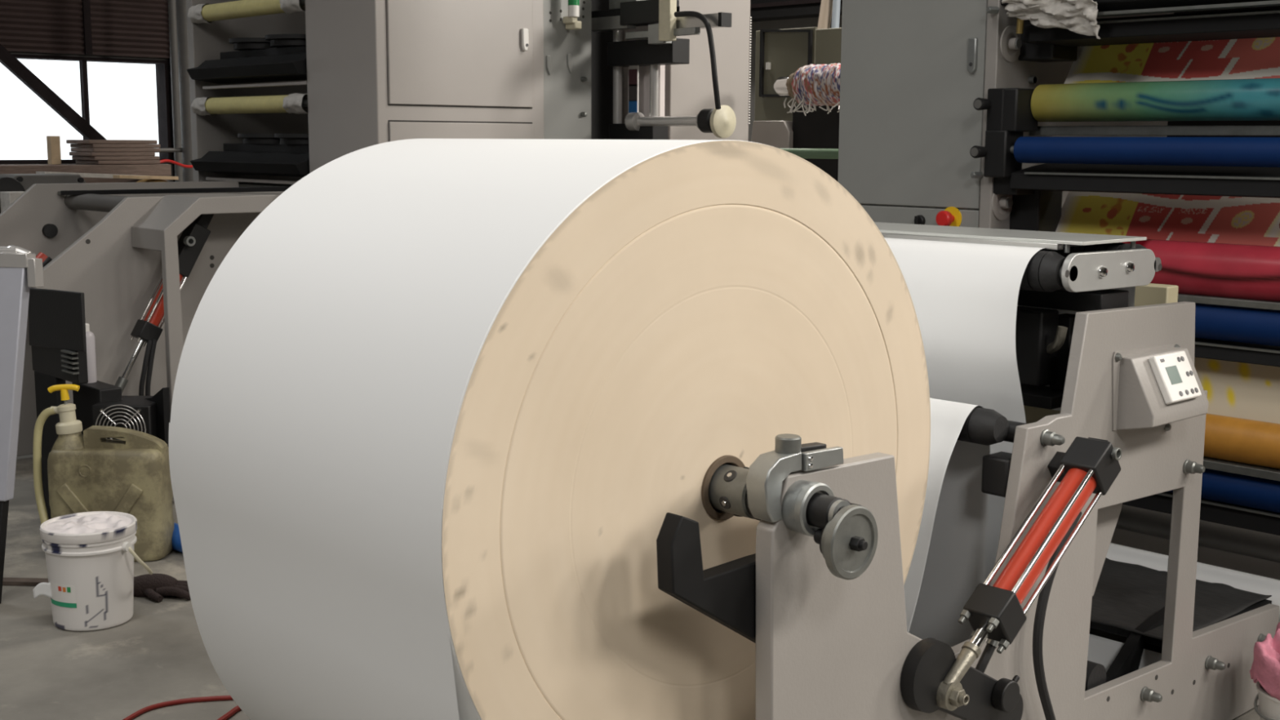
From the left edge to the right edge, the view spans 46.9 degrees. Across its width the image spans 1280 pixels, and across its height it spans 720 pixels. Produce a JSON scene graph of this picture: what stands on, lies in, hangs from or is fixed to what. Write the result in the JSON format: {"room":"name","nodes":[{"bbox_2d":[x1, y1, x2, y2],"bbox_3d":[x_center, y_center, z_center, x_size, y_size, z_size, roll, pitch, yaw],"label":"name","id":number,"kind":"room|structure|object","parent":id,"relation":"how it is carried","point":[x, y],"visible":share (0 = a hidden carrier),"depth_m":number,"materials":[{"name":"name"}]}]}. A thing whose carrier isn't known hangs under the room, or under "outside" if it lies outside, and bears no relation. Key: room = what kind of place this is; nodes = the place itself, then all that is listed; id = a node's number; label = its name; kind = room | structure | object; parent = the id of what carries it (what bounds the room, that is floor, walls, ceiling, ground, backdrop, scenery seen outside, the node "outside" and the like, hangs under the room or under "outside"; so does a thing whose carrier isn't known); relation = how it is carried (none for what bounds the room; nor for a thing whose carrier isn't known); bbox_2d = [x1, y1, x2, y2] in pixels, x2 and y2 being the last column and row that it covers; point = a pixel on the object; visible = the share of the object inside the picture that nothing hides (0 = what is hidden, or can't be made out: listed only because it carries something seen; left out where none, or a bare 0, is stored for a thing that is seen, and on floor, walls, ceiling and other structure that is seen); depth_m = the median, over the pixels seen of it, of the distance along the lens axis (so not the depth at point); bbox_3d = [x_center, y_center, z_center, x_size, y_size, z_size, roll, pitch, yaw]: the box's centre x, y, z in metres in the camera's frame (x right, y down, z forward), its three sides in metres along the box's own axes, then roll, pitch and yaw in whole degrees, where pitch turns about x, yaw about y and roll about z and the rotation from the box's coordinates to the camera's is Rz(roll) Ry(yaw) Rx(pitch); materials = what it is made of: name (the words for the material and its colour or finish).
{"room":"print shop","nodes":[
{"label":"print shop","id":0,"kind":"room"},
{"bbox_2d":[0,44,106,139],"bbox_3d":[-5.200,-2.432,12.348,2.219,2.018,0.070,-8,11,-42],"label":"diagonal brace","id":1,"kind":"structure","parent":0,"point":[7,59],"depth_m":12.51,"materials":[{"name":"metal"}]},
{"bbox_2d":[8,51,173,182],"bbox_3d":[-6.715,-3.114,11.302,18.000,6.000,0.200,-8,11,-42],"label":"wall","id":2,"kind":"structure","parent":0,"point":[11,52],"depth_m":13.01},
{"bbox_2d":[0,0,169,57],"bbox_3d":[-7.236,-2.926,10.633,8.300,1.150,0.080,-8,11,-42],"label":"blind","id":3,"kind":"object","parent":2,"relation":"attached to","point":[115,28],"depth_m":12.87,"materials":[{"name":"metal"}]},
{"bbox_2d":[0,53,173,164],"bbox_3d":[-5.822,-2.091,12.251,3.990,0.923,0.190,-8,11,-42],"label":"window","id":4,"kind":"structure","parent":2,"relation":"in","point":[122,99],"depth_m":13.05,"materials":[{"name":"glass"}]},
{"bbox_2d":[0,453,1260,719],"bbox_3d":[0.810,0.871,5.179,20.000,0.001,20.200,-8,12,-42],"label":"floor","id":5,"kind":"structure","parent":0,"point":[48,672],"depth_m":4.66,"materials":[{"name":"concrete"}]},
{"bbox_2d":[0,191,24,213],"bbox_3d":[-3.522,-0.298,8.418,0.124,1.313,0.150,-8,11,-42],"label":"pack","id":6,"kind":"object","parent":5,"relation":"on","point":[6,198],"visible":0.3,"depth_m":8.27},
{"bbox_2d":[0,176,25,213],"bbox_3d":[-3.685,-0.362,8.566,0.200,1.394,0.300,-8,11,-42],"label":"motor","id":7,"kind":"object","parent":5,"relation":"on","point":[6,184],"visible":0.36,"depth_m":8.37,"materials":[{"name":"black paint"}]},
{"bbox_2d":[0,245,44,603],"bbox_3d":[-2.200,0.238,5.132,0.286,1.265,0.141,-8,11,-42],"label":"whiteboard","id":8,"kind":"object","parent":5,"relation":"on","point":[20,270],"visible":1,"depth_m":5.09,"materials":[{"name":"grey metal"}]},
{"bbox_2d":[2,577,48,586],"bbox_3d":[-1.991,0.816,5.395,2.600,0.016,0.050,1,8,3],"label":"rail","id":9,"kind":"object","parent":5,"relation":"on","point":[6,580],"visible":0.02,"depth_m":5.39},
{"bbox_2d":[0,173,85,191],"bbox_3d":[-3.645,-0.432,9.028,0.459,1.397,0.370,-8,11,-42],"label":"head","id":10,"kind":"object","parent":5,"relation":"on","point":[27,180],"visible":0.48,"depth_m":8.81},
{"bbox_2d":[28,288,88,519],"bbox_3d":[-2.374,0.206,6.077,0.065,1.017,0.572,-8,11,-42],"label":"control box","id":11,"kind":"object","parent":5,"relation":"on","point":[56,317],"visible":0.8,"depth_m":6.06,"materials":[{"name":"black metal"}]},
{"bbox_2d":[32,511,152,631],"bbox_3d":[-1.853,0.708,4.978,0.344,0.354,0.312,-8,11,-42],"label":"paint bucket","id":12,"kind":"object","parent":5,"relation":"on","point":[90,556],"visible":1,"depth_m":4.88,"materials":[{"name":"white plastic"}]},
{"bbox_2d":[72,380,121,435],"bbox_3d":[-2.264,0.399,6.192,0.095,0.603,0.280,-8,11,-42],"label":"housing","id":13,"kind":"object","parent":5,"relation":"on","point":[89,394],"visible":0.27,"depth_m":6.11,"materials":[{"name":"black paint"}]},
{"bbox_2d":[85,323,97,382],"bbox_3d":[-2.318,-0.030,6.184,0.072,0.247,0.070,-8,11,-42],"label":"spray can","id":14,"kind":"object","parent":13,"relation":"on","point":[90,337],"visible":0.44,"depth_m":6.17,"materials":[{"name":"grey"}]},
{"bbox_2d":[47,425,173,561],"bbox_3d":[-2.062,0.513,5.748,0.452,0.510,0.217,0,8,0],"label":"jerrycan","id":15,"kind":"object","parent":5,"relation":"on","point":[88,472],"visible":0.7,"depth_m":5.65,"materials":[{"name":"plastic"}]},
{"bbox_2d":[32,384,82,542],"bbox_3d":[-2.253,0.411,5.726,0.185,0.640,0.113,-4,9,-24],"label":"pump","id":16,"kind":"object","parent":15,"relation":"in","point":[68,424],"visible":0.92,"depth_m":5.70,"materials":[{"name":"beige plastic"}]},
{"bbox_2d":[92,386,170,447],"bbox_3d":[-2.061,0.402,6.125,0.301,0.619,0.312,0,8,0],"label":"box","id":17,"kind":"object","parent":5,"relation":"on","point":[150,415],"visible":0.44,"depth_m":5.96,"materials":[{"name":"black paint"}]},
{"bbox_2d":[95,404,146,439],"bbox_3d":[-2.093,0.279,5.957,0.205,0.204,0.015,0,8,0],"label":"fan grille","id":18,"kind":"object","parent":17,"relation":"attached to","point":[127,416],"depth_m":5.95,"materials":[{"name":"white"}]},
{"bbox_2d":[0,181,284,499],"bbox_3d":[-2.464,-0.141,7.079,1.959,1.367,1.435,-8,11,-42],"label":"stand","id":19,"kind":"object","parent":5,"relation":"on","point":[115,250],"visible":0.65,"depth_m":6.70,"materials":[{"name":"grey metal"}]},
{"bbox_2d":[114,213,213,393],"bbox_3d":[-2.122,-0.260,6.594,0.508,0.818,0.135,-8,11,-42],"label":"hydraulic cylinder","id":20,"kind":"object","parent":19,"relation":"attached to","point":[193,239],"visible":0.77,"depth_m":6.59,"materials":[{"name":"red"}]},
{"bbox_2d":[138,339,152,395],"bbox_3d":[-2.189,0.166,6.559,0.075,0.515,0.021,-8,11,-42],"label":"hose","id":21,"kind":"object","parent":20,"relation":"attached to","point":[144,367],"visible":0.6,"depth_m":6.53,"materials":[{"name":"black rubber"}]},
{"bbox_2d":[145,339,156,395],"bbox_3d":[-2.171,0.164,6.576,0.065,0.515,0.021,-8,11,-42],"label":"hose","id":22,"kind":"object","parent":20,"relation":"attached to","point":[150,364],"visible":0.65,"depth_m":6.55,"materials":[{"name":"black rubber"}]},
{"bbox_2d":[57,186,290,195],"bbox_3d":[-2.252,-0.813,7.104,1.539,0.073,0.030,5,10,28],"label":"bar","id":23,"kind":"object","parent":19,"relation":"on","point":[282,188],"visible":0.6,"depth_m":7.07,"materials":[{"name":"paint"}]},
{"bbox_2d":[133,573,191,602],"bbox_3d":[-1.722,0.815,5.266,0.332,0.091,0.160,0,8,-1],"label":"glove","id":24,"kind":"object","parent":5,"relation":"on","point":[156,586],"visible":0.71,"depth_m":5.25,"materials":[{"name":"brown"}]},
{"bbox_2d":[168,0,182,182],"bbox_3d":[-3.998,-3.043,12.625,0.070,5.500,0.070,-8,11,-42],"label":"steel post","id":25,"kind":"object","parent":5,"relation":"on","point":[171,3],"visible":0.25,"depth_m":12.70,"materials":[{"name":"metal"}]},
{"bbox_2d":[122,695,233,719],"bbox_3d":[-1.215,0.983,4.309,0.591,0.013,0.080,-5,10,-33],"label":"air hose","id":26,"kind":"object","parent":5,"relation":"on","point":[205,699],"visible":0.59,"depth_m":4.26,"materials":[{"name":"red rubber"}]},
{"bbox_2d":[175,0,193,182],"bbox_3d":[-3.725,-2.959,12.066,0.130,5.500,0.130,-8,11,-42],"label":"steel post","id":27,"kind":"object","parent":5,"relation":"on","point":[181,8],"visible":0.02,"depth_m":12.12,"materials":[{"name":"metal"}]},
{"bbox_2d":[186,0,308,192],"bbox_3d":[-1.574,-1.375,8.634,1.600,3.400,1.310,-8,11,-42],"label":"storage rack","id":28,"kind":"object","parent":5,"relation":"on","point":[206,42],"visible":0.03,"depth_m":8.64,"materials":[{"name":"grey metal"}]},
{"bbox_2d":[187,0,305,23],"bbox_3d":[-2.120,-1.903,7.995,0.109,0.112,1.255,-8,11,-42],"label":"roller","id":29,"kind":"object","parent":28,"relation":"attached to","point":[207,13],"visible":0.97,"depth_m":7.98,"materials":[{"name":"metal"}]},
{"bbox_2d":[186,34,306,89],"bbox_3d":[-2.016,-1.629,8.107,0.429,0.265,1.195,-8,11,-42],"label":"tray","id":30,"kind":"object","parent":28,"relation":"attached to","point":[273,57],"visible":0.73,"depth_m":7.99,"materials":[{"name":"black metal"}]},
{"bbox_2d":[191,93,307,115],"bbox_3d":[-2.123,-1.394,8.070,0.110,0.110,1.255,-8,11,-42],"label":"roller","id":31,"kind":"object","parent":28,"relation":"attached to","point":[295,103],"visible":0.91,"depth_m":8.00,"materials":[{"name":"metal"}]},
{"bbox_2d":[190,133,309,184],"bbox_3d":[-2.017,-1.120,8.185,0.434,0.265,1.195,-8,11,-42],"label":"tray","id":32,"kind":"object","parent":28,"relation":"attached to","point":[259,154],"visible":0.73,"depth_m":8.05,"materials":[{"name":"black metal"}]},
{"bbox_2d":[305,0,591,173],"bbox_3d":[-0.973,-1.253,7.840,1.385,3.400,0.686,-8,11,-42],"label":"tall cabinet","id":33,"kind":"object","parent":5,"relation":"on","point":[379,71],"visible":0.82,"depth_m":7.45,"materials":[{"name":"grey metal"}]},
{"bbox_2d":[563,0,581,30],"bbox_3d":[-0.358,-1.885,7.829,0.080,0.258,0.102,-8,11,-42],"label":"signal light","id":34,"kind":"object","parent":33,"relation":"attached to","point":[571,21],"visible":1,"depth_m":7.81,"materials":[{"name":"green"}]},
{"bbox_2d":[591,0,622,139],"bbox_3d":[-0.423,-1.178,8.711,0.550,3.000,0.350,-8,11,-42],"label":"block","id":35,"kind":"object","parent":5,"relation":"on","point":[602,73],"visible":0.02,"depth_m":8.59,"materials":[{"name":"black metal"}]},
{"bbox_2d":[607,25,736,139],"bbox_3d":[0.200,-0.881,8.095,0.424,2.600,1.014,-8,11,-42],"label":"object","id":36,"kind":"structure","parent":5,"relation":"on","point":[645,119],"depth_m":8.02,"materials":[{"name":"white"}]},
{"bbox_2d":[591,0,731,44],"bbox_3d":[0.070,-1.883,7.803,0.168,0.430,1.072,-7,11,-39],"label":"bracket","id":37,"kind":"object","parent":36,"relation":"attached to","point":[664,27],"visible":0.91,"depth_m":7.74,"materials":[{"name":"metal"}]},
{"bbox_2d":[674,10,720,109],"bbox_3d":[0.299,-1.527,7.525,0.070,0.498,0.300,-8,11,-42],"label":"cable","id":38,"kind":"object","parent":37,"relation":"hanging from","point":[677,14],"visible":1,"depth_m":7.42,"materials":[{"name":"black rubber"}]},
{"bbox_2d":[622,0,751,141],"bbox_3d":[0.197,-1.411,8.937,0.668,3.400,0.656,-8,11,-42],"label":"panel","id":39,"kind":"object","parent":5,"relation":"on","point":[688,87],"visible":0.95,"depth_m":8.67,"materials":[{"name":"grey metal"}]},
{"bbox_2d":[751,120,793,148],"bbox_3d":[0.883,-0.645,9.452,0.440,1.742,0.528,-8,11,-42],"label":"housing","id":40,"kind":"object","parent":5,"relation":"on","point":[777,134],"visible":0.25,"depth_m":9.08,"materials":[{"name":"metal"}]},
{"bbox_2d":[754,26,817,120],"bbox_3d":[1.224,-1.319,11.529,0.410,2.467,0.601,-8,11,-42],"label":"enclosure","id":41,"kind":"object","parent":5,"relation":"on","point":[779,52],"visible":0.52,"depth_m":11.33,"materials":[{"name":"grey"}]},
{"bbox_2d":[773,62,840,115],"bbox_3d":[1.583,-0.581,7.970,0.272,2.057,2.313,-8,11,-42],"label":"mop","id":42,"kind":"object","parent":5,"relation":"on","point":[811,85],"visible":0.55,"depth_m":8.38,"materials":[{"name":"multicoloured fabric"}]},
{"bbox_2d":[777,147,838,159],"bbox_3d":[1.430,-0.307,7.749,0.056,1.579,2.060,-8,11,-42],"label":"guard rail","id":43,"kind":"object","parent":5,"relation":"on","point":[816,153],"visible":0.03,"depth_m":8.11,"materials":[{"name":"metal"}]},
{"bbox_2d":[792,105,839,181],"bbox_3d":[1.251,-0.636,9.084,0.400,1.836,0.527,-8,11,-42],"label":"housing","id":44,"kind":"object","parent":5,"relation":"on","point":[818,129],"visible":0.06,"depth_m":8.87,"materials":[{"name":"metal"}]},
{"bbox_2d":[814,27,841,64],"bbox_3d":[1.613,-1.187,10.836,0.600,2.413,0.417,-8,11,-42],"label":"locker","id":45,"kind":"object","parent":5,"relation":"on","point":[828,41],"visible":0.11,"depth_m":10.54,"materials":[{"name":"grey"}]},
{"bbox_2d":[817,0,832,29],"bbox_3d":[1.401,-2.793,10.874,0.090,0.780,0.352,4,9,26],"label":"tube","id":46,"kind":"object","parent":45,"relation":"on","point":[826,6],"visible":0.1,"depth_m":10.79,"materials":[{"name":"beige cardboard"}]},
{"bbox_2d":[837,0,987,227],"bbox_3d":[1.604,-0.857,5.950,1.864,3.200,0.650,-8,11,-42],"label":"tall cabinet","id":47,"kind":"object","parent":5,"relation":"on","point":[912,77],"visible":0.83,"depth_m":5.33,"materials":[{"name":"grey metal"}]},
{"bbox_2d":[945,301,1279,719],"bbox_3d":[0.734,0.415,4.002,1.990,1.218,1.279,-8,11,-42],"label":"stand","id":48,"kind":"object","parent":5,"relation":"on","point":[1203,673],"visible":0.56,"depth_m":3.60,"materials":[{"name":"grey metal"}]},
{"bbox_2d":[656,452,1023,719],"bbox_3d":[0.424,0.539,2.880,1.002,0.730,0.125,-6,11,-37],"label":"lifting arm","id":49,"kind":"object","parent":48,"relation":"attached to","point":[828,646],"visible":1,"depth_m":2.76},
{"bbox_2d":[708,463,877,579],"bbox_3d":[0.270,0.289,2.680,0.130,0.156,0.352,-8,11,-42],"label":"shaft","id":50,"kind":"object","parent":49,"relation":"attached to","point":[846,532],"visible":0.85,"depth_m":2.60,"materials":[{"name":"metal"}]},
{"bbox_2d":[169,138,930,719],"bbox_3d":[-0.168,0.188,3.141,1.300,1.300,0.975,-8,11,-42],"label":"paper roll","id":51,"kind":"object","parent":50,"relation":"on","point":[557,348],"visible":0.77,"depth_m":2.66,"materials":[{"name":"white"}]},
{"bbox_2d":[168,237,1135,719],"bbox_3d":[0.157,0.361,3.475,2.194,1.253,0.965,-8,11,-42],"label":"paper web","id":52,"kind":"object","parent":51,"relation":"hanging from","point":[316,594],"visible":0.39,"depth_m":2.91,"materials":[{"name":"white paper"}]},
{"bbox_2d":[746,433,844,522],"bbox_3d":[0.281,0.207,2.672,0.208,0.145,0.064,-8,11,-42],"label":"clamp","id":53,"kind":"object","parent":49,"relation":"attached to","point":[766,476],"visible":1,"depth_m":2.62,"materials":[{"name":"metal"}]},
{"bbox_2d":[957,406,1026,445],"bbox_3d":[0.426,0.093,3.704,0.115,0.082,1.179,-8,12,-44],"label":"roller","id":54,"kind":"object","parent":48,"relation":"attached to","point":[984,426],"visible":0.09,"depth_m":3.31,"materials":[{"name":"black rubber"}]},
{"bbox_2d":[981,451,1012,497],"bbox_3d":[0.820,0.258,3.334,0.075,0.087,0.067,-8,11,-42],"label":"block","id":55,"kind":"object","parent":48,"relation":"attached to","point":[995,466],"visible":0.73,"depth_m":3.31,"materials":[{"name":"black paint"}]},
{"bbox_2d":[874,222,1161,311],"bbox_3d":[0.748,-0.265,3.942,0.483,0.178,1.173,-8,11,-42],"label":"guide","id":56,"kind":"object","parent":48,"relation":"on","point":[1084,278],"depth_m":3.56,"materials":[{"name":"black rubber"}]},
{"bbox_2d":[1015,306,1075,409],"bbox_3d":[0.796,-0.041,3.836,0.175,0.230,0.722,-8,11,-42],"label":"guide actuator","id":57,"kind":"object","parent":56,"relation":"attached to","point":[1043,336],"visible":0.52,"depth_m":3.60,"materials":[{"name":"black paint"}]},
{"bbox_2d":[936,436,1121,711],"bbox_3d":[0.802,0.434,3.145,0.599,0.485,0.165,-8,11,-42],"label":"hydraulic cylinder","id":58,"kind":"object","parent":48,"relation":"attached to","point":[1090,465],"visible":0.99,"depth_m":3.11,"materials":[{"name":"red"}]},
{"bbox_2d":[975,638,999,672],"bbox_3d":[0.727,0.642,3.119,0.106,0.164,0.029,-5,10,-30],"label":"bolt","id":59,"kind":"object","parent":58,"relation":"attached to","point":[991,645],"visible":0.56,"depth_m":3.11,"materials":[{"name":"grey metal"}]},
{"bbox_2d":[1032,511,1081,719],"bbox_3d":[0.984,0.719,3.413,0.042,0.776,0.276,8,11,42],"label":"hose","id":60,"kind":"object","parent":48,"relation":"attached to","point":[1039,619],"visible":0.78,"depth_m":3.31,"materials":[{"name":"black rubber"}]},
{"bbox_2d":[1084,660,1106,690],"bbox_3d":[0.744,0.738,4.101,0.090,0.090,1.160,-8,11,-42],"label":"roller","id":61,"kind":"object","parent":48,"relation":"attached to","point":[1095,676],"visible":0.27,"depth_m":3.67,"materials":[{"name":"black rubber"}]},
{"bbox_2d":[1023,283,1178,423],"bbox_3d":[0.959,-0.031,4.199,0.170,0.435,1.100,-8,11,-42],"label":"block","id":62,"kind":"object","parent":48,"relation":"attached to","point":[1152,293],"visible":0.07,"depth_m":3.83,"materials":[{"name":"beige wood"}]},
{"bbox_2d":[1089,621,1131,637],"bbox_3d":[1.297,0.755,4.083,0.058,0.022,0.136,-8,11,-42],"label":"plate","id":63,"kind":"object","parent":48,"relation":"on","point":[1113,630],"depth_m":4.11,"materials":[{"name":"black metal"}]},
{"bbox_2d":[1087,633,1161,672],"bbox_3d":[0.825,0.847,4.166,0.661,0.154,1.080,-8,11,-42],"label":"folded paper","id":64,"kind":"object","parent":48,"relation":"in","point":[1102,651],"visible":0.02,"depth_m":4.11,"materials":[{"name":"white paper"}]},
{"bbox_2d":[1111,343,1208,431],"bbox_3d":[1.262,0.083,3.560,0.319,0.225,0.103,-8,11,-42],"label":"box","id":65,"kind":"object","parent":48,"relation":"attached to","point":[1155,387],"visible":1,"depth_m":3.50,"materials":[{"name":"grey metal"}]},
{"bbox_3d":[1.383,0.770,3.986,0.048,0.022,0.069,-8,11,-42],"label":"plate","id":66,"kind":"object","parent":48,"relation":"on","visible":0},
{"bbox_2d":[1090,557,1271,640],"bbox_3d":[1.265,0.663,4.566,0.600,0.012,1.121,-8,11,-42],"label":"sheet","id":67,"kind":"object","parent":66,"relation":"on","point":[1126,595],"visible":0.27,"depth_m":4.33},
{"bbox_2d":[969,0,1279,580],"bbox_3d":[2.397,-0.724,5.081,1.900,3.200,1.754,-8,11,-42],"label":"press","id":68,"kind":"object","parent":5,"relation":"on","point":[1015,68],"depth_m":5.05,"materials":[{"name":"grey metal"}]},
{"bbox_2d":[1001,0,1100,39],"bbox_3d":[1.327,-1.114,4.793,0.075,0.156,0.347,-8,11,-42],"label":"film","id":69,"kind":"object","parent":68,"relation":"on","point":[1078,16],"visible":1,"depth_m":4.77,"materials":[{"name":"plastic"}]},
{"bbox_2d":[1008,163,1279,198],"bbox_3d":[1.871,-0.545,4.549,0.222,0.094,1.560,-8,11,-42],"label":"tray","id":70,"kind":"object","parent":68,"relation":"attached to","point":[1202,180],"visible":0.93,"depth_m":4.70,"materials":[{"name":"black metal"}]},
{"bbox_2d":[1009,136,1279,167],"bbox_3d":[1.775,-0.634,4.497,0.088,0.088,1.633,-8,11,-42],"label":"roller","id":71,"kind":"object","parent":68,"relation":"attached to","point":[1258,152],"visible":0.97,"depth_m":4.63,"materials":[{"name":"blue rubber"}]},
{"bbox_2d":[1022,7,1279,46],"bbox_3d":[1.895,-1.034,4.497,0.202,0.090,1.560,-8,11,-42],"label":"tray","id":72,"kind":"object","parent":68,"relation":"attached to","point":[1263,22],"visible":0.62,"depth_m":4.65,"materials":[{"name":"black metal"}]},
{"bbox_2d":[1031,78,1279,121],"bbox_3d":[1.857,-0.801,4.549,0.127,0.127,1.633,-8,11,-42],"label":"roller","id":73,"kind":"object","parent":68,"relation":"attached to","point":[1251,99],"visible":0.99,"depth_m":4.69,"materials":[{"name":"metal"}]},
{"bbox_2d":[1055,191,1279,246],"bbox_3d":[1.960,-0.403,4.711,0.180,0.290,1.420,-8,11,-42],"label":"printed web","id":74,"kind":"object","parent":68,"relation":"attached to","point":[1246,220],"visible":0.45,"depth_m":4.91,"materials":[{"name":"paper"}]},
{"bbox_2d":[1063,36,1279,84],"bbox_3d":[2.007,-0.977,4.667,0.180,0.260,1.420,-8,11,-42],"label":"printed web","id":75,"kind":"object","parent":68,"relation":"attached to","point":[1243,58],"visible":0.53,"depth_m":4.89,"materials":[{"name":"paper"}]},
{"bbox_2d":[1093,0,1279,17],"bbox_3d":[1.909,-1.297,4.428,0.305,0.478,1.500,-8,11,-42],"label":"hood","id":76,"kind":"object","parent":68,"relation":"attached to","point":[1105,7],"visible":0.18,"depth_m":4.57,"materials":[{"name":"black metal"}]},
{"bbox_2d":[1106,542,1279,622],"bbox_3d":[1.848,0.735,4.773,0.140,0.140,1.630,-8,11,-42],"label":"roll","id":77,"kind":"object","parent":68,"relation":"attached to","point":[1242,580],"visible":0.14,"depth_m":4.73,"materials":[{"name":"white paper"}]},
{"bbox_2d":[1115,504,1279,563],"bbox_3d":[1.937,0.580,4.833,0.100,0.100,1.630,-8,11,-42],"label":"roller","id":78,"kind":"object","parent":68,"relation":"attached to","point":[1254,544],"visible":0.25,"depth_m":4.83,"materials":[{"name":"rubber"}]},
{"bbox_2d":[1122,491,1279,535],"bbox_3d":[1.854,0.464,4.689,0.152,0.099,1.560,-8,11,-42],"label":"tray","id":79,"kind":"object","parent":68,"relation":"attached to","point":[1229,514],"visible":0.16,"depth_m":4.61,"materials":[{"name":"black metal"}]},
{"bbox_2d":[1123,239,1279,302],"bbox_3d":[1.808,-0.277,4.583,0.170,0.170,1.633,-8,11,-42],"label":"roller","id":80,"kind":"object","parent":68,"relation":"attached to","point":[1238,271],"visible":0.44,"depth_m":4.52,"materials":[{"name":"rubber"}]},
{"bbox_2d":[1166,468,1279,513],"bbox_3d":[1.797,0.385,4.675,0.112,0.112,1.633,-8,11,-42],"label":"roller","id":81,"kind":"object","parent":68,"relation":"attached to","point":[1254,492],"visible":0.22,"depth_m":4.55,"materials":[{"name":"blue rubber"}]},
{"bbox_2d":[1177,301,1279,346],"bbox_3d":[1.800,-0.124,4.599,0.124,0.124,1.633,-8,11,-42],"label":"roller","id":82,"kind":"object","parent":68,"relation":"attached to","point":[1212,322],"visible":0.18,"depth_m":4.50,"materials":[{"name":"blue rubber"}]},
{"bbox_2d":[1194,337,1279,367],"bbox_3d":[1.857,-0.038,4.614,0.152,0.084,1.560,-8,11,-42],"label":"tray","id":83,"kind":"object","parent":68,"relation":"attached to","point":[1253,353],"visible":0.18,"depth_m":4.54,"materials":[{"name":"black metal"}]},
{"bbox_2d":[1194,357,1279,423],"bbox_3d":[1.848,0.076,4.679,0.040,0.200,1.420,-8,11,-42],"label":"roll","id":84,"kind":"object","parent":83,"relation":"hanging from","point":[1249,391],"visible":0.24,"depth_m":4.63,"materials":[{"name":"paper"}]},
{"bbox_2d":[1203,413,1279,469],"bbox_3d":[1.798,0.239,4.653,0.136,0.136,1.633,-8,11,-42],"label":"roller","id":85,"kind":"object","parent":68,"relation":"attached to","point":[1246,441],"visible":0.19,"depth_m":4.52,"materials":[{"name":"rubber"}]},
{"bbox_2d":[1106,606,1164,682],"bbox_3d":[1.394,0.866,4.090,0.472,0.337,0.030,-8,11,-42],"label":"plate","id":86,"kind":"object","parent":5,"relation":"on","point":[1127,660],"visible":0.39,"depth_m":4.02,"materials":[{"name":"black metal"}]},
{"bbox_2d":[1253,681,1279,719],"bbox_3d":[1.785,0.970,3.984,0.242,0.166,0.242,-8,11,-42],"label":"pail","id":87,"kind":"object","parent":5,"relation":"on","point":[1269,706],"visible":0.77,"depth_m":3.95,"materials":[{"name":"white plastic"}]},
{"bbox_2d":[1249,622,1279,700],"bbox_3d":[1.797,0.802,3.959,0.273,0.222,0.269,-8,11,-42],"label":"cloth","id":88,"kind":"object","parent":87,"relation":"on","point":[1265,667],"visible":1,"depth_m":3.94,"materials":[{"name":"fabric"}]},
{"bbox_3d":[-4.740,-0.637,10.882,2.650,1.245,1.450,-8,12,-42],"label":"rack","id":89,"kind":"object","parent":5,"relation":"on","visible":0},
{"bbox_3d":[-4.653,-1.252,10.662,2.400,0.038,0.650,-8,12,-42],"label":"board","id":90,"kind":"object","parent":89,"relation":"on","visible":0},
{"bbox_2d":[82,177,166,182],"bbox_3d":[-4.587,-1.302,10.709,2.170,0.046,0.560,-8,11,-42],"label":"board","id":91,"kind":"object","parent":90,"relation":"on","point":[86,180],"visible":0.27,"depth_m":10.93,"materials":[{"name":"brown wood"}]},
{"bbox_2d":[0,164,171,176],"bbox_3d":[-4.630,-1.365,10.673,2.370,0.086,0.540,-8,11,-42],"label":"board","id":92,"kind":"object","parent":91,"relation":"on","point":[157,170],"visible":0.76,"depth_m":10.91,"materials":[{"name":"brown wood"}]},
{"bbox_2d":[46,136,61,164],"bbox_3d":[-4.325,-1.548,10.900,0.072,0.208,0.075,-8,11,-42],"label":"timber post","id":93,"kind":"object","parent":92,"relation":"on","point":[53,143],"visible":1,"depth_m":10.88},
{"bbox_2d":[75,160,159,164],"bbox_3d":[-3.973,-1.507,11.241,0.484,0.029,0.420,-8,11,-42],"label":"board","id":94,"kind":"object","parent":92,"relation":"on","point":[77,162],"visible":0.93,"depth_m":11.08,"materials":[{"name":"brown wood"}]},
{"bbox_2d":[71,155,159,160],"bbox_3d":[-3.984,-1.536,11.227,0.506,0.029,0.420,-8,11,-42],"label":"board","id":95,"kind":"object","parent":94,"relation":"on","point":[73,157],"visible":0.94,"depth_m":11.07,"materials":[{"name":"brown wood"}]},
{"bbox_2d":[69,151,155,155],"bbox_3d":[-4.003,-1.563,11.204,0.493,0.029,0.420,-8,11,-42],"label":"board","id":96,"kind":"object","parent":95,"relation":"on","point":[71,153],"visible":0.99,"depth_m":11.05,"materials":[{"name":"brown wood"}]},
{"bbox_2d":[71,147,160,151],"bbox_3d":[-3.982,-1.596,11.219,0.523,0.029,0.420,-8,11,-42],"label":"board","id":97,"kind":"object","parent":96,"relation":"on","point":[73,149],"visible":0.99,"depth_m":11.06,"materials":[{"name":"brown wood"}]},
{"bbox_2d":[70,143,159,147],"bbox_3d":[-3.982,-1.625,11.214,0.525,0.029,0.420,-8,11,-42],"label":"board","id":98,"kind":"object","parent":97,"relation":"on","point":[72,145],"visible":0.99,"depth_m":11.05,"materials":[{"name":"brown wood"}]},
{"bbox_2d":[66,139,157,143],"bbox_3d":[-4.002,-1.653,11.192,0.530,0.029,0.420,-8,11,-42],"label":"board","id":99,"kind":"object","parent":98,"relation":"on","point":[68,141],"visible":0.98,"depth_m":11.02,"materials":[{"name":"brown wood"}]},
{"bbox_2d":[748,15,841,142],"bbox_3d":[6.687,-2.878,10.199,0.100,6.000,20.300,-8,11,-42],"label":"frame","id":100,"kind":"structure","parent":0,"point":[813,21],"depth_m":15.92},
{"bbox_2d":[750,0,842,22],"bbox_3d":[1.610,-4.094,14.630,0.330,1.353,3.100,-8,11,-42],"label":"canopy","id":101,"kind":"object","parent":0,"point":[760,10],"visible":0.29,"depth_m":14.74,"materials":[{"name":"black metal"}]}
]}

